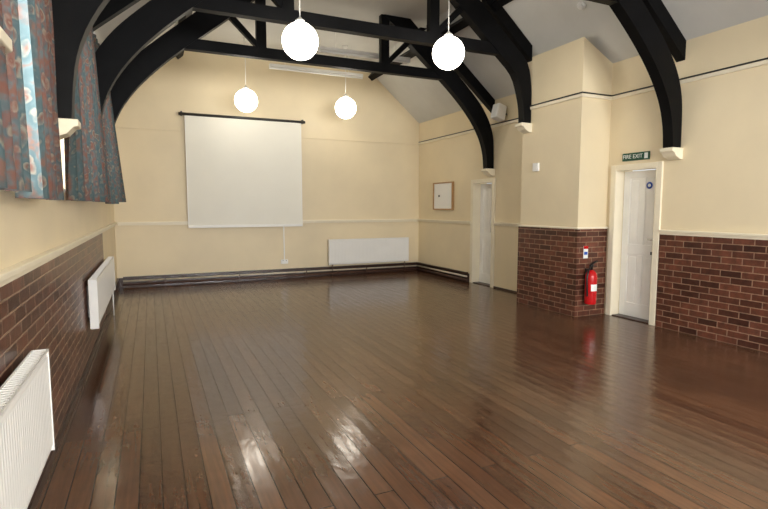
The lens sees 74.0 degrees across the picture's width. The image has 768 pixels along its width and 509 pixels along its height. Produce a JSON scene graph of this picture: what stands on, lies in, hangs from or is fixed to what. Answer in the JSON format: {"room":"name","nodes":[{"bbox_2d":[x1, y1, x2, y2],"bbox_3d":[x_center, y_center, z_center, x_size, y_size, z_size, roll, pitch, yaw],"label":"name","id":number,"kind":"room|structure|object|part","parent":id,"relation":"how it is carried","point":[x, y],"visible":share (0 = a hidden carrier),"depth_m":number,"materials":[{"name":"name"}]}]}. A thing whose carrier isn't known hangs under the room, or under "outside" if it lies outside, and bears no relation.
{"room":"community hall","nodes":[
{"label":"community hall","id":0,"kind":"room"},
{"bbox_2d":[0,139,116,281],"bbox_3d":[-2.256,-0.506,3.059,0.300,3.440,14.500,-2,6,-24],"label":"wall","id":1,"kind":"structure","parent":0,"point":[29,228],"depth_m":3.28,"materials":[{"name":"beige paint"}]},
{"bbox_2d":[0,27,12,53],"bbox_3d":[-1.390,-0.696,1.727,0.190,0.135,0.170,-2,6,-24],"label":"stone corbel","id":2,"kind":"object","parent":1,"relation":"attached to","point":[5,41],"visible":0.92,"depth_m":1.76,"materials":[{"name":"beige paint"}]},
{"bbox_2d":[0,349,54,508],"bbox_3d":[-1.431,0.928,1.926,0.104,0.794,1.420,-2,6,-24],"label":"panel radiator","id":3,"kind":"object","parent":1,"relation":"attached to","point":[27,441],"visible":1,"depth_m":2.08,"materials":[{"name":"metal"}]},
{"bbox_2d":[0,233,106,439],"bbox_3d":[-1.486,0.745,1.873,0.025,1.170,10.900,-2,6,-24],"label":"brick","id":4,"kind":"object","parent":1,"relation":"attached to","point":[46,307],"depth_m":3.35,"materials":[{"name":"brown brick"}]},
{"bbox_2d":[0,222,116,286],"bbox_3d":[-2.096,0.015,3.181,0.050,0.060,13.900,-2,6,-24],"label":"trim","id":5,"kind":"structure","parent":1,"relation":"attached to","point":[7,275],"depth_m":2.92,"materials":[{"name":"beige paint"}]},
{"bbox_2d":[58,118,80,139],"bbox_3d":[-2.219,-0.864,3.539,0.190,0.135,0.170,-2,6,-24],"label":"stone corbel","id":6,"kind":"object","parent":1,"relation":"attached to","point":[67,127],"visible":0.57,"depth_m":3.48,"materials":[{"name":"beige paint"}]},
{"bbox_2d":[52,0,685,147],"bbox_3d":[0.606,-2.296,4.699,6.380,2.500,0.130,-2,6,-24],"label":"roof truss","id":7,"kind":"object","parent":6,"relation":"on","point":[649,25],"visible":0.9,"depth_m":5.64,"materials":[{"name":"black paint"}]},
{"bbox_2d":[27,278,118,508],"bbox_3d":[-2.095,1.117,3.268,0.040,0.170,13.870,-2,6,-24],"label":"baseboard","id":8,"kind":"structure","parent":1,"relation":"attached to","point":[35,498],"depth_m":3.49,"materials":[{"name":"brown wood"}]},
{"bbox_2d":[87,256,115,328],"bbox_3d":[-3.293,0.540,5.993,0.104,0.814,2.500,-2,6,-24],"label":"panel radiator","id":9,"kind":"object","parent":1,"relation":"attached to","point":[101,285],"visible":1,"depth_m":5.24,"materials":[{"name":"metal"}]},
{"bbox_3d":[-3.428,-2.452,6.006,0.150,0.028,1.380,-2,6,-24],"label":"rail","id":10,"kind":"object","parent":1,"relation":"attached to","visible":0},
{"bbox_2d":[93,34,118,203],"bbox_3d":[-3.163,-1.491,5.786,0.188,1.824,0.576,-2,6,-24],"label":"window curtain","id":11,"kind":"object","parent":10,"relation":"hanging from","point":[113,192],"visible":0.41,"depth_m":5.78,"materials":[{"name":"fabric"}]},
{"bbox_2d":[106,93,125,201],"bbox_3d":[-3.437,-1.566,6.437,0.232,1.795,0.716,-2,6,-24],"label":"window curtain","id":12,"kind":"object","parent":10,"relation":"hanging from","point":[119,178],"visible":0.41,"depth_m":6.50,"materials":[{"name":"fabric"}]},
{"bbox_3d":[-2.654,-2.295,4.316,0.150,0.028,1.790,-2,6,-24],"label":"rail","id":13,"kind":"object","parent":1,"relation":"attached to","visible":0},
{"bbox_2d":[64,46,94,200],"bbox_3d":[-2.417,-1.330,3.986,0.122,1.811,0.810,-2,6,-22],"label":"window curtain","id":14,"kind":"object","parent":13,"relation":"hanging from","point":[79,186],"visible":0.6,"depth_m":3.89,"materials":[{"name":"fabric"}]},
{"bbox_2d":[84,26,109,201],"bbox_3d":[-2.752,-1.410,4.843,0.157,1.811,0.873,-2,6,-24],"label":"window curtain","id":15,"kind":"object","parent":13,"relation":"hanging from","point":[99,167],"visible":0.62,"depth_m":4.71,"materials":[{"name":"fabric"}]},
{"bbox_3d":[-3.070,-1.037,5.397,0.190,0.135,0.170,-2,6,-24],"label":"stone corbel","id":16,"kind":"object","parent":1,"relation":"attached to","visible":0},
{"bbox_2d":[93,0,531,122],"bbox_3d":[-0.485,-2.458,6.447,5.851,2.500,0.130,-2,6,-24],"label":"roof truss","id":17,"kind":"object","parent":16,"relation":"on","point":[500,36],"visible":0.85,"depth_m":6.25,"materials":[{"name":"black paint"}]},
{"bbox_3d":[-3.733,-1.172,6.846,0.190,0.135,0.170,-2,6,-24],"label":"stone corbel","id":18,"kind":"object","parent":1,"relation":"attached to","visible":0},
{"bbox_2d":[110,0,494,168],"bbox_3d":[-0.908,-2.603,8.006,6.380,2.500,0.130,-2,6,-24],"label":"roof truss","id":19,"kind":"object","parent":18,"relation":"on","point":[187,35],"visible":0.71,"depth_m":7.68,"materials":[{"name":"black paint"}]},
{"bbox_3d":[-1.419,-2.044,1.616,0.150,0.028,2.590,-2,6,-24],"label":"rail","id":20,"kind":"object","parent":1,"relation":"attached to","visible":0},
{"bbox_2d":[0,0,31,191],"bbox_3d":[-1.367,-1.126,1.721,0.119,1.796,0.759,-2,6,-24],"label":"window curtain","id":21,"kind":"object","parent":20,"relation":"hanging from","point":[15,173],"visible":0.97,"depth_m":1.92,"materials":[{"name":"fabric"}]},
{"bbox_2d":[15,0,63,199],"bbox_3d":[-1.729,-1.188,2.516,0.117,1.821,0.810,-2,6,-24],"label":"window curtain","id":22,"kind":"object","parent":20,"relation":"hanging from","point":[35,16],"visible":0.83,"depth_m":2.37,"materials":[{"name":"fabric"}]},
{"bbox_2d":[114,51,418,277],"bbox_3d":[-2.152,-1.811,10.822,6.400,4.600,0.300,-2,6,-24],"label":"wall","id":23,"kind":"structure","parent":0,"point":[342,180],"depth_m":10.57,"materials":[{"name":"beige paint"}]},
{"bbox_2d":[178,111,304,227],"bbox_3d":[-2.793,-1.669,10.322,2.470,2.230,0.098,-2,6,-24],"label":"projector screen","id":24,"kind":"object","parent":23,"relation":"attached to","point":[241,171],"visible":1,"depth_m":10.26,"materials":[{"name":"fabric"}]},
{"bbox_2d":[115,125,417,144],"bbox_3d":[-2.085,-2.462,10.615,6.340,0.035,0.020,-2,6,-24],"label":"trim","id":25,"kind":"structure","parent":23,"relation":"attached to","point":[116,126],"depth_m":10.90,"materials":[{"name":"beige paint"}]},
{"bbox_2d":[117,219,417,225],"bbox_3d":[-2.079,-0.689,10.766,6.300,0.065,0.050,-2,6,-24],"label":"trim","id":26,"kind":"structure","parent":23,"relation":"attached to","point":[360,220],"depth_m":11.07,"materials":[{"name":"beige paint"}]},
{"bbox_2d":[119,263,417,286],"bbox_3d":[-2.083,0.408,10.878,6.400,0.170,0.030,-2,6,-24],"label":"baseboard","id":27,"kind":"structure","parent":23,"relation":"attached to","point":[121,282],"depth_m":10.60,"materials":[{"name":"black wood"}]},
{"bbox_2d":[281,227,287,263],"bbox_3d":[-2.114,-0.203,10.804,0.150,0.800,0.034,-2,6,-24],"label":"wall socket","id":28,"kind":"object","parent":23,"relation":"attached to","point":[284,261],"visible":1,"depth_m":10.81,"materials":[{"name":"white plastic"}]},
{"bbox_3d":[-2.115,0.151,10.839,0.150,0.090,0.030,-2,6,-24],"label":"plate","id":29,"kind":"part","parent":28,"relation":"part of","materials":[{"name":"white plastic"}]},
{"bbox_2d":[123,262,467,277],"bbox_3d":[-1.606,0.401,9.909,6.270,0.025,2.120,-2,6,-24],"label":"pipe","id":30,"kind":"object","parent":23,"relation":"attached to","point":[407,262],"depth_m":10.70,"materials":[{"name":"black metal"}]},
{"bbox_2d":[328,237,408,275],"bbox_3d":[-0.331,0.030,11.570,1.950,0.794,0.104,-2,6,-24],"label":"panel radiator","id":31,"kind":"object","parent":23,"relation":"attached to","point":[364,250],"visible":1,"depth_m":11.49,"materials":[{"name":"metal"}]},
{"bbox_2d":[36,270,767,508],"bbox_3d":[0.793,1.128,4.607,7.000,0.100,14.500,-2,6,-24],"label":"floor","id":32,"kind":"structure","parent":0,"point":[413,389],"depth_m":3.78,"materials":[{"name":"brown wood"}]},
{"bbox_2d":[123,265,466,285],"bbox_3d":[-1.614,0.503,9.904,6.243,0.108,2.140,-2,6,-24],"label":"pipe","id":33,"kind":"object","parent":32,"relation":"on","point":[365,268],"visible":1,"depth_m":10.66,"materials":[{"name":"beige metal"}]},
{"bbox_2d":[473,282,489,286],"bbox_3d":[2.031,0.575,9.940,0.300,0.012,0.630,-2,6,-24],"label":"threshold","id":34,"kind":"object","parent":32,"relation":"on","point":[481,283],"visible":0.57,"depth_m":9.96,"materials":[{"name":"grey"}]},
{"bbox_2d":[612,313,648,323],"bbox_3d":[3.428,0.859,6.886,0.300,0.012,0.630,-2,6,-24],"label":"threshold","id":35,"kind":"object","parent":32,"relation":"on","point":[618,314],"visible":0.57,"depth_m":6.85,"materials":[{"name":"grey metal"}]},
{"bbox_2d":[95,0,767,122],"bbox_3d":[0.793,-3.024,4.220,7.000,1.360,14.500,-2,6,-24],"label":"ceiling","id":36,"kind":"structure","parent":0,"point":[548,25],"depth_m":7.69,"materials":[{"name":"paint"}]},
{"bbox_2d":[234,34,257,111],"bbox_3d":[-2.512,-3.284,9.250,0.410,1.375,0.410,-2,6,-24],"label":"globe pendant lamp","id":37,"kind":"object","parent":36,"relation":"hanging from","point":[246,100],"visible":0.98,"depth_m":9.16,"materials":[{"name":"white glass"}]},
{"bbox_3d":[-2.512,-3.503,9.230,0.011,0.895,0.011,5,7,43],"label":"cord","id":38,"kind":"part","parent":37,"relation":"part of","materials":[{"name":"white paint"}]},
{"bbox_3d":[-2.512,-2.804,9.295,0.410,0.410,0.410,-2,6,-24],"label":"opal globe","id":39,"kind":"part","parent":37,"relation":"part of","materials":[{"name":"white glass"}]},
{"bbox_2d":[282,0,317,60],"bbox_3d":[-0.952,-2.931,5.748,0.410,1.430,0.410,-2,6,-24],"label":"globe pendant lamp","id":40,"kind":"object","parent":36,"relation":"hanging from","point":[299,39],"visible":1,"depth_m":5.66,"materials":[{"name":"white glass"}]},
{"bbox_3d":[-0.952,-2.423,5.795,0.410,0.410,0.410,-2,6,-24],"label":"opal globe","id":41,"kind":"part","parent":40,"relation":"part of","materials":[{"name":"white glass"}]},
{"bbox_2d":[269,56,362,78],"bbox_3d":[-1.305,-3.800,10.030,1.900,0.492,0.080,-2,6,-24],"label":"light","id":42,"kind":"object","parent":36,"relation":"hanging from","point":[271,66],"visible":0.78,"depth_m":10.00,"materials":[{"name":"white paint"}]},
{"bbox_2d":[335,45,355,118],"bbox_3d":[-0.751,-3.349,9.940,0.410,1.375,0.410,-2,6,-24],"label":"globe pendant lamp","id":43,"kind":"object","parent":36,"relation":"hanging from","point":[345,107],"visible":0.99,"depth_m":9.85,"materials":[{"name":"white glass"}]},
{"bbox_3d":[-0.751,-2.868,9.985,0.410,0.410,0.410,-2,6,-24],"label":"opal globe","id":44,"kind":"part","parent":43,"relation":"part of","materials":[{"name":"white glass"}]},
{"bbox_2d":[318,45,378,59],"bbox_3d":[-0.601,-3.402,8.624,1.077,0.104,0.080,-2,6,-24],"label":"light","id":45,"kind":"object","parent":36,"relation":"hanging from","point":[347,52],"depth_m":8.59,"materials":[{"name":"white paint"}]},
{"bbox_2d":[392,56,409,63],"bbox_3d":[0.284,-3.438,9.026,0.334,0.104,0.080,-2,6,-24],"label":"light","id":46,"kind":"object","parent":36,"relation":"hanging from","point":[400,59],"depth_m":9.01,"materials":[{"name":"white paint"}]},
{"bbox_2d":[432,0,463,69],"bbox_3d":[0.825,-3.045,6.496,0.410,1.340,0.410,-2,6,-24],"label":"globe pendant lamp","id":47,"kind":"object","parent":36,"relation":"hanging from","point":[448,51],"visible":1,"depth_m":6.40,"materials":[{"name":"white glass"}]},
{"bbox_3d":[0.825,-2.582,6.539,0.410,0.410,0.410,-2,6,-24],"label":"opal globe","id":48,"kind":"part","parent":47,"relation":"part of","materials":[{"name":"white glass"}]},
{"bbox_3d":[0.825,-3.264,6.475,0.011,0.860,0.011,0,5,-2],"label":"cord","id":49,"kind":"part","parent":47,"relation":"part of","materials":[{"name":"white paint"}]},
{"bbox_2d":[577,1,585,9],"bbox_3d":[2.493,-3.144,6.444,0.104,0.094,0.110,-2,6,-24],"label":"smoke detector","id":50,"kind":"object","parent":36,"relation":"attached to","point":[581,5],"visible":1,"depth_m":6.42,"materials":[{"name":"white paint"}]},
{"bbox_2d":[418,15,767,313],"bbox_3d":[3.841,-0.763,5.826,0.300,3.440,14.500,-2,6,-24],"label":"wall","id":51,"kind":"structure","parent":0,"point":[720,182],"depth_m":6.18,"materials":[{"name":"beige paint"}]},
{"bbox_2d":[433,181,453,209],"bbox_3d":[1.276,-1.261,11.007,0.050,0.590,0.800,-2,6,-24],"label":"noticeboard","id":52,"kind":"object","parent":51,"relation":"attached to","point":[443,192],"visible":1,"depth_m":10.97,"materials":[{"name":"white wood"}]},
{"bbox_2d":[418,264,516,292],"bbox_3d":[1.706,0.467,10.245,0.030,0.170,4.270,-2,6,-24],"label":"baseboard","id":53,"kind":"structure","parent":51,"relation":"attached to","point":[467,275],"depth_m":10.78,"materials":[{"name":"black wood"}]},
{"bbox_2d":[469,178,495,287],"bbox_3d":[1.944,-0.426,9.806,0.168,2.030,0.770,-2,6,-24],"label":"frame","id":54,"kind":"object","parent":51,"relation":"attached to","point":[475,184],"visible":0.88,"depth_m":10.03,"materials":[{"name":"beige paint"}]},
{"bbox_2d":[479,183,491,283],"bbox_3d":[2.040,-0.398,9.853,0.040,1.935,0.594,-2,6,-24],"label":"leaf","id":55,"kind":"object","parent":51,"relation":"attached to","point":[486,189],"visible":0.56,"depth_m":9.95,"materials":[{"name":"paint"}]},
{"bbox_2d":[481,168,494,176],"bbox_3d":[1.918,-1.511,9.401,0.190,0.135,0.170,-2,6,-24],"label":"stone corbel","id":56,"kind":"object","parent":51,"relation":"attached to","point":[488,172],"visible":1,"depth_m":9.35,"materials":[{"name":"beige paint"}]},
{"bbox_2d":[491,103,506,121],"bbox_3d":[2.031,-2.490,8.942,0.292,0.294,0.180,-2,6,-24],"label":"wall speaker","id":57,"kind":"object","parent":51,"relation":"attached to","point":[498,113],"visible":1,"depth_m":8.86,"materials":[{"name":"white paint"}]},
{"bbox_2d":[491,103,498,116],"bbox_3d":[1.927,-2.518,8.892,0.065,0.215,0.140,-2,6,-24],"label":"grille","id":58,"kind":"object","parent":57,"relation":"attached to","point":[495,110],"depth_m":8.85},
{"bbox_2d":[517,225,607,228],"bbox_3d":[2.599,-0.413,7.542,0.570,0.025,1.260,-2,6,-24],"label":"trim","id":59,"kind":"structure","parent":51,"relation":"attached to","point":[517,225],"depth_m":7.08,"materials":[{"name":"beige paint"}]},
{"bbox_2d":[520,37,612,226],"bbox_3d":[2.617,-1.656,7.434,0.530,2.520,1.180,-2,6,-24],"label":"chimney","id":60,"kind":"object","parent":51,"relation":"attached to","point":[570,139],"visible":0.86,"depth_m":7.03,"materials":[{"name":"beige paint"}]},
{"bbox_2d":[515,122,531,133],"bbox_3d":[2.099,-1.903,7.682,0.190,0.135,0.170,-2,6,-24],"label":"stone corbel","id":61,"kind":"object","parent":60,"relation":"attached to","point":[524,128],"visible":1,"depth_m":7.63,"materials":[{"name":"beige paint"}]},
{"bbox_2d":[532,163,539,170],"bbox_3d":[2.256,-1.298,7.578,0.036,0.120,0.120,-2,6,-24],"label":"thermostat box","id":62,"kind":"object","parent":60,"relation":"attached to","point":[536,166],"visible":1,"depth_m":7.55,"materials":[{"name":"white paint"}]},
{"bbox_2d":[517,226,606,316],"bbox_3d":[2.608,0.196,7.602,0.550,1.200,1.220,-2,6,-24],"label":"brick","id":63,"kind":"object","parent":60,"relation":"attached to","point":[551,265],"depth_m":7.21,"materials":[{"name":"brown brick"}]},
{"bbox_2d":[583,246,587,257],"bbox_3d":[2.758,-0.032,6.973,0.080,0.170,0.007,-2,6,-24],"label":"sign","id":64,"kind":"object","parent":60,"relation":"attached to","point":[585,249],"visible":1,"depth_m":6.97,"materials":[{"name":"white plastic"}]},
{"bbox_2d":[584,260,597,304],"bbox_3d":[2.806,0.383,6.920,0.160,0.595,0.196,2,6,21],"label":"fire extinguisher","id":65,"kind":"object","parent":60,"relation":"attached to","point":[590,292],"visible":1,"depth_m":6.88,"materials":[{"name":"red metal"}]},
{"bbox_2d":[530,93,611,109],"bbox_3d":[2.590,-2.163,7.375,0.530,0.040,1.240,-2,6,-24],"label":"trim","id":66,"kind":"structure","parent":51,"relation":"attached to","point":[581,94],"depth_m":6.91,"materials":[{"name":"beige paint"}]},
{"bbox_2d":[418,219,767,239],"bbox_3d":[3.682,-0.229,5.803,0.050,0.060,13.900,-2,6,-24],"label":"trim","id":67,"kind":"structure","parent":51,"relation":"attached to","point":[662,232],"depth_m":5.93,"materials":[{"name":"beige paint"}]},
{"bbox_2d":[418,59,767,144],"bbox_3d":[3.691,-2.002,5.642,0.030,0.040,13.900,-2,6,-24],"label":"trim","id":68,"kind":"structure","parent":51,"relation":"attached to","point":[764,62],"depth_m":6.00,"materials":[{"name":"beige paint"}]},
{"bbox_2d":[419,57,767,142],"bbox_3d":[3.421,-2.023,5.544,0.549,0.019,13.750,-2,6,-24],"label":"cable","id":69,"kind":"object","parent":51,"relation":"attached to","point":[767,57],"visible":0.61,"depth_m":6.70,"materials":[{"name":"black plastic"}]},
{"bbox_2d":[605,161,663,325],"bbox_3d":[3.336,-0.157,6.750,0.158,2.060,0.770,-2,6,-24],"label":"frame","id":70,"kind":"object","parent":51,"relation":"attached to","point":[617,172],"visible":0.91,"depth_m":6.95,"materials":[{"name":"beige paint"}]},
{"bbox_2d":[622,151,649,161],"bbox_3d":[3.275,-1.276,6.634,0.024,0.100,0.400,-2,6,-24],"label":"exit sign","id":71,"kind":"object","parent":51,"relation":"attached to","point":[644,155],"visible":1,"depth_m":6.61,"materials":[{"name":"green plastic"}]},
{"bbox_2d":[619,169,655,319],"bbox_3d":[3.428,-0.128,6.794,0.040,1.965,0.594,-2,6,-24],"label":"leaf","id":72,"kind":"object","parent":51,"relation":"attached to","point":[638,204],"visible":0.73,"depth_m":6.84,"materials":[{"name":"paint"}]},
{"bbox_2d":[660,147,682,159],"bbox_3d":[3.431,-1.203,6.094,0.190,0.135,0.170,-2,6,-24],"label":"stone corbel","id":73,"kind":"object","parent":51,"relation":"attached to","point":[671,153],"visible":1,"depth_m":6.04,"materials":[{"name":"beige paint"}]},
{"bbox_2d":[655,234,767,351],"bbox_3d":[5.010,0.641,2.987,0.025,1.170,7.550,-2,6,-24],"label":"brick","id":74,"kind":"object","parent":51,"relation":"attached to","point":[713,288],"depth_m":5.75,"materials":[{"name":"brown brick"}]},
{"bbox_3d":[-0.561,-0.527,-0.085,0.190,0.135,0.170,-2,6,-24],"label":"stone corbel","id":75,"kind":"object","parent":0,"visible":0},
{"bbox_3d":[2.265,-1.958,1.075,6.380,2.500,0.130,-2,6,-24],"label":"roof truss","id":76,"kind":"object","parent":75,"relation":"on","visible":0},
{"bbox_2d":[176,11,192,58],"bbox_3d":[-1.020,-3.199,3.374,0.169,0.169,13.900,-2,6,-24],"label":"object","id":77,"kind":"structure","parent":76,"relation":"on","point":[180,55],"depth_m":7.87,"materials":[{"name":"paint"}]},
{"bbox_2d":[368,0,512,80],"bbox_3d":[2.605,-3.352,5.019,0.169,0.169,13.900,-2,6,-24],"label":"roof beam","id":78,"kind":"structure","parent":76,"relation":"on","point":[461,23],"depth_m":8.15,"materials":[{"name":"black paint"}]}
]}

